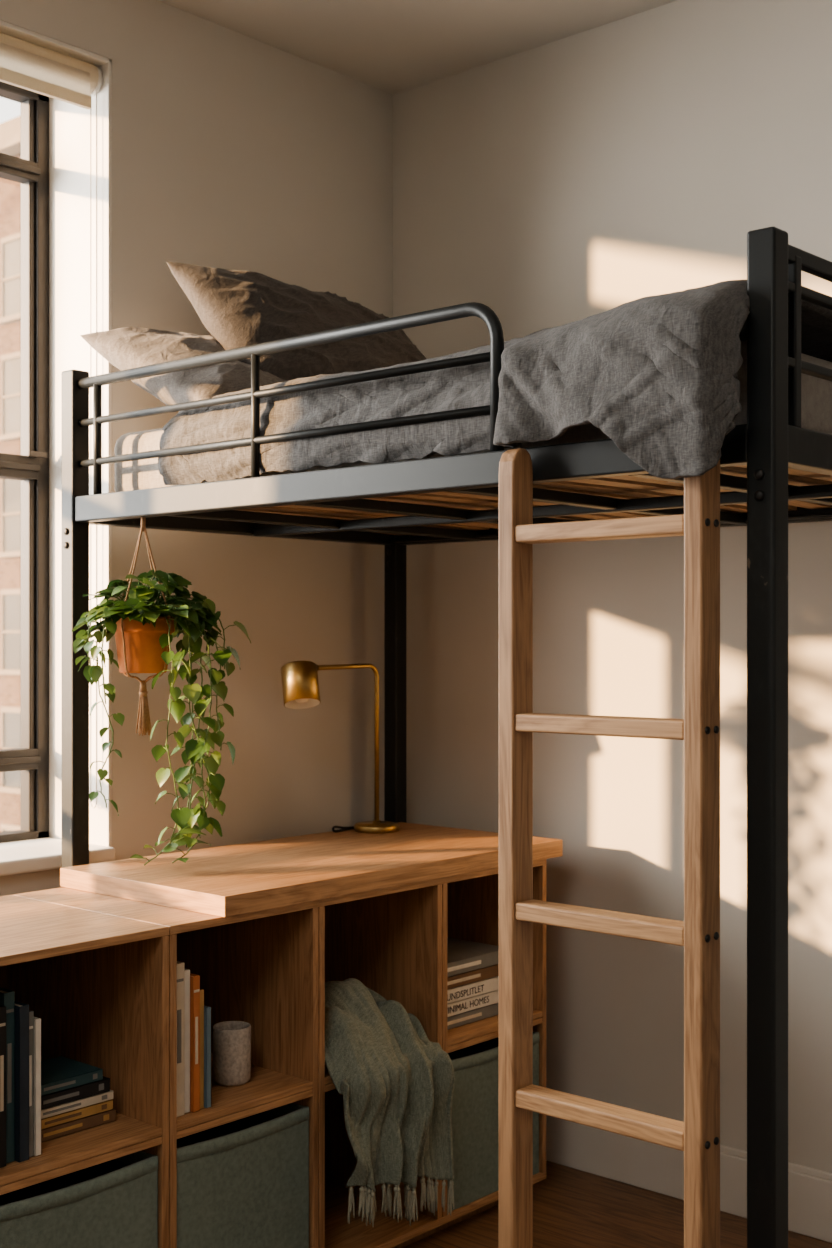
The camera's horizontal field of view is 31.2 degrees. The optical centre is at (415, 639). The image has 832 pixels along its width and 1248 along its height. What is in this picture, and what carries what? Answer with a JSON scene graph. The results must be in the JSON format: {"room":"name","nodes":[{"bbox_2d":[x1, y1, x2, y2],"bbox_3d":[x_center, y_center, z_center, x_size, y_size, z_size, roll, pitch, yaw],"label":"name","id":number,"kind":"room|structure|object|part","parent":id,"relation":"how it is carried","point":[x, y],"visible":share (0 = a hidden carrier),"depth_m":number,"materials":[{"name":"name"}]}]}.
{"room":"bedroom","nodes":[
{"label":"bedroom","id":0,"kind":"room"},
{"bbox_2d":[0,0,392,895],"bbox_3d":[-1.593,-0.100,2.700,0.300,2.860,4.550,0,0,42],"label":"wall","id":1,"kind":"structure","parent":0,"point":[232,150],"depth_m":3.78,"materials":[{"name":"paint"}]},
{"bbox_2d":[0,81,48,842],"bbox_3d":[-1.480,-0.420,2.979,0.065,1.860,1.737,0,0,42],"label":"window","id":2,"kind":"structure","parent":1,"relation":"in","point":[31,170],"depth_m":3.59,"materials":[{"name":"paint"}]},
{"bbox_2d":[28,451,46,457],"bbox_3d":[-0.912,-0.443,3.567,0.030,0.014,0.050,0,0,42],"label":"latch","id":3,"kind":"object","parent":2,"relation":"attached to","point":[33,454],"visible":1,"depth_m":3.56,"materials":[{"name":"paint"}]},
{"bbox_2d":[0,20,111,846],"bbox_3d":[-1.382,-0.420,2.891,0.240,1.860,1.757,0,0,42],"label":"trim","id":4,"kind":"structure","parent":1,"relation":"attached to","point":[69,124],"depth_m":3.53,"materials":[{"name":"paint"}]},
{"bbox_2d":[0,837,114,875],"bbox_3d":[-1.371,0.494,2.881,0.270,0.032,1.737,0,0,42],"label":"trim","id":5,"kind":"structure","parent":1,"relation":"attached to","point":[40,854],"depth_m":3.35,"materials":[{"name":"paint"}]},
{"bbox_2d":[158,0,676,94],"bbox_3d":[-0.027,-1.580,1.300,4.500,0.100,4.550,0,0,42],"label":"ceiling","id":6,"kind":"structure","parent":0,"point":[393,47],"depth_m":3.72,"materials":[{"name":"paint"}]},
{"bbox_2d":[393,0,831,1172],"bbox_3d":[1.551,-0.100,2.840,4.200,2.860,0.150,0,0,42],"label":"wall","id":7,"kind":"structure","parent":0,"point":[603,168],"depth_m":3.66,"materials":[{"name":"paint"}]},
{"bbox_2d":[546,1115,831,1242],"bbox_3d":[1.495,1.255,2.778,4.200,0.150,0.016,0,0,42],"label":"baseboard","id":8,"kind":"structure","parent":7,"relation":"attached to","point":[628,1160],"depth_m":3.57,"materials":[{"name":"paint"}]},
{"bbox_2d":[403,1160,831,1247],"bbox_3d":[-0.027,1.380,1.300,4.500,0.100,4.550,0,0,42],"label":"floor","id":9,"kind":"structure","parent":0,"point":[573,1208],"depth_m":3.40,"materials":[{"name":"brown wood"}]},
{"bbox_2d":[0,859,546,1247],"bbox_3d":[-0.515,0.927,3.047,0.515,0.805,1.914,0,0,42],"label":"cube bookshelf","id":10,"kind":"object","parent":9,"relation":"on","point":[98,971],"visible":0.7,"depth_m":3.02,"materials":[{"name":"brown wood"}]},
{"bbox_2d":[0,987,40,1167],"bbox_3d":[-0.750,0.744,2.589,0.182,0.290,0.117,0,0,42],"label":"books","id":11,"kind":"object","parent":10,"relation":"in","point":[20,1031],"visible":1,"depth_m":2.54,"materials":[{"name":"black paper"}]},
{"bbox_2d":[41,1056,115,1141],"bbox_3d":[-0.665,0.838,2.732,0.131,0.102,0.185,0,0,42],"label":"book stack","id":12,"kind":"object","parent":10,"relation":"in","point":[76,1096],"visible":0.74,"depth_m":2.70,"materials":[{"name":"paper"}]},
{"bbox_2d":[0,1151,157,1247],"bbox_3d":[-0.762,1.109,2.753,0.481,0.337,0.343,0,0,42],"label":"storage bin","id":13,"kind":"object","parent":10,"relation":"in","point":[113,1203],"visible":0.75,"depth_m":2.63,"materials":[{"name":"fabric"}]},
{"bbox_2d":[177,961,210,1116],"bbox_3d":[-0.479,0.747,2.858,0.161,0.285,0.091,0,0,42],"label":"books","id":14,"kind":"object","parent":10,"relation":"in","point":[193,1017],"visible":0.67,"depth_m":2.81,"materials":[{"name":"paper"}]},
{"bbox_2d":[213,1021,250,1085],"bbox_3d":[-0.370,0.833,3.002,0.077,0.113,0.077,0,0,42],"label":"ceramic cup","id":15,"kind":"object","parent":10,"relation":"in","point":[231,1039],"visible":1,"depth_m":2.97,"materials":[{"name":"grey ceramic"}]},
{"bbox_2d":[177,1103,308,1247],"bbox_3d":[-0.507,1.109,3.039,0.481,0.337,0.343,0,0,42],"label":"storage bin","id":16,"kind":"object","parent":10,"relation":"in","point":[244,1182],"visible":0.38,"depth_m":2.90,"materials":[{"name":"fabric"}]},
{"bbox_2d":[60,822,562,916],"bbox_3d":[-0.201,0.505,3.396,0.532,0.040,1.076,0,0,42],"label":"desktop","id":17,"kind":"object","parent":10,"relation":"on","point":[244,878],"visible":1,"depth_m":3.18,"materials":[{"name":"brown wood"}]},
{"bbox_2d":[281,661,399,833],"bbox_3d":[-0.189,0.267,3.705,0.133,0.436,0.390,0,0,42],"label":"brass desk lamp","id":18,"kind":"object","parent":17,"relation":"on","point":[300,682],"visible":1,"depth_m":3.62,"materials":[{"name":"gold metal"}]},
{"bbox_3d":[-0.152,0.477,3.815,0.174,0.015,0.043,0,0,-44],"label":"cord","id":19,"kind":"part","parent":18,"relation":"part of","materials":[{"name":"black plastic"}]},
{"bbox_2d":[325,978,454,1226],"bbox_3d":[-0.170,0.987,3.231,0.439,0.510,0.328,0,0,42],"label":"throw blanket","id":20,"kind":"object","parent":10,"relation":"in","point":[396,1085],"visible":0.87,"depth_m":3.11,"materials":[{"name":"fabric"}]},
{"bbox_2d":[447,937,498,1029],"bbox_3d":[0.065,0.813,3.541,0.201,0.152,0.304,0,0,42],"label":"book stack","id":21,"kind":"object","parent":10,"relation":"in","point":[472,967],"visible":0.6,"depth_m":3.48,"materials":[{"name":"paper"}]},
{"bbox_2d":[447,1031,539,1211],"bbox_3d":[0.004,1.109,3.610,0.481,0.337,0.344,0,0,42],"label":"storage bin","id":22,"kind":"object","parent":10,"relation":"in","point":[475,1101],"visible":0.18,"depth_m":3.41,"materials":[{"name":"fabric"}]},
{"bbox_2d":[61,226,831,1247],"bbox_3d":[0.222,0.372,3.072,1.715,1.915,1.080,0,0,42],"label":"bed","id":23,"kind":"object","parent":9,"relation":"on","point":[775,472],"visible":0.92,"depth_m":2.61,"materials":[{"name":"metal"}]},
{"bbox_2d":[72,517,250,865],"bbox_3d":[-0.543,0.107,3.085,0.328,0.722,0.314,0,0,42],"label":"pothos","id":24,"kind":"object","parent":23,"relation":"hanging from","point":[144,630],"visible":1,"depth_m":3.05,"materials":[{"name":"plant"}]},
{"bbox_2d":[111,616,174,672],"bbox_3d":[-0.565,0.010,3.089,0.131,0.116,0.131,0,0,42],"label":"terracotta pot","id":25,"kind":"object","parent":24,"relation":"attached to","point":[139,649],"depth_m":3.04,"materials":[{"name":"orange ceramic"}]},
{"bbox_3d":[-0.293,-0.436,2.846,1.169,0.261,0.023,0,0,42],"label":"guard rail","id":26,"kind":"part","parent":23,"relation":"part of","materials":[{"name":"metal"}]},
{"bbox_2d":[115,340,831,491],"bbox_3d":[0.230,-0.377,3.092,1.595,0.156,0.935,0,0,42],"label":"mattress","id":27,"kind":"object","parent":23,"relation":"on","point":[816,393],"visible":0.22,"depth_m":2.45,"materials":[{"name":"fabric"}]},
{"bbox_2d":[80,327,286,411],"bbox_3d":[-0.364,-0.570,3.392,0.436,0.261,0.650,0,0,42],"label":"pillow","id":28,"kind":"object","parent":27,"relation":"on","point":[125,348],"visible":0.26,"depth_m":3.19,"materials":[{"name":"fabric"}]},
{"bbox_2d":[158,279,831,484],"bbox_3d":[0.280,-0.387,2.933,1.395,0.315,1.144,0,0,42],"label":"duvet","id":29,"kind":"object","parent":27,"relation":"on","point":[657,374],"visible":0.8,"depth_m":2.34,"materials":[{"name":"grey fabric"}]},
{"bbox_2d":[166,261,425,380],"bbox_3d":[-0.208,-0.682,3.521,0.324,0.343,0.709,0,0,42],"label":"pillow","id":30,"kind":"object","parent":29,"relation":"on","point":[238,308],"visible":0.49,"depth_m":3.34,"materials":[{"name":"fabric"}]},
{"bbox_2d":[499,448,719,1247],"bbox_3d":[0.287,0.513,2.260,0.374,1.634,0.052,0,0,42],"label":"wooden ladder","id":31,"kind":"object","parent":9,"relation":"on","point":[698,1136],"visible":0.94,"depth_m":2.21,"materials":[{"name":"brown wood"}]},
{"label":"outside","id":32,"kind":"structure","parent":0,"visible":0},
{"bbox_2d":[0,152,20,831],"bbox_3d":[-11.810,3.730,49.561,62.000,35.200,12.000,0,0,42],"label":"facade","id":33,"kind":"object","parent":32,"point":[10,191],"visible":0.02,"depth_m":40.96,"materials":[{"name":"brick"}]},
{"bbox_2d":[0,115,20,831],"bbox_3d":[-15.909,3.150,44.976,62.000,34.240,0.700,0,0,42],"label":"trim","id":34,"kind":"structure","parent":33,"relation":"attached to","point":[10,130],"depth_m":40.75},
{"bbox_2d":[4,239,20,831],"bbox_3d":[-14.525,4.615,43.973,55.400,31.030,0.150,0,0,42],"label":"windows","id":35,"kind":"structure","parent":33,"relation":"in","point":[12,250],"depth_m":40.74,"materials":[{"name":"glass"}]}
]}

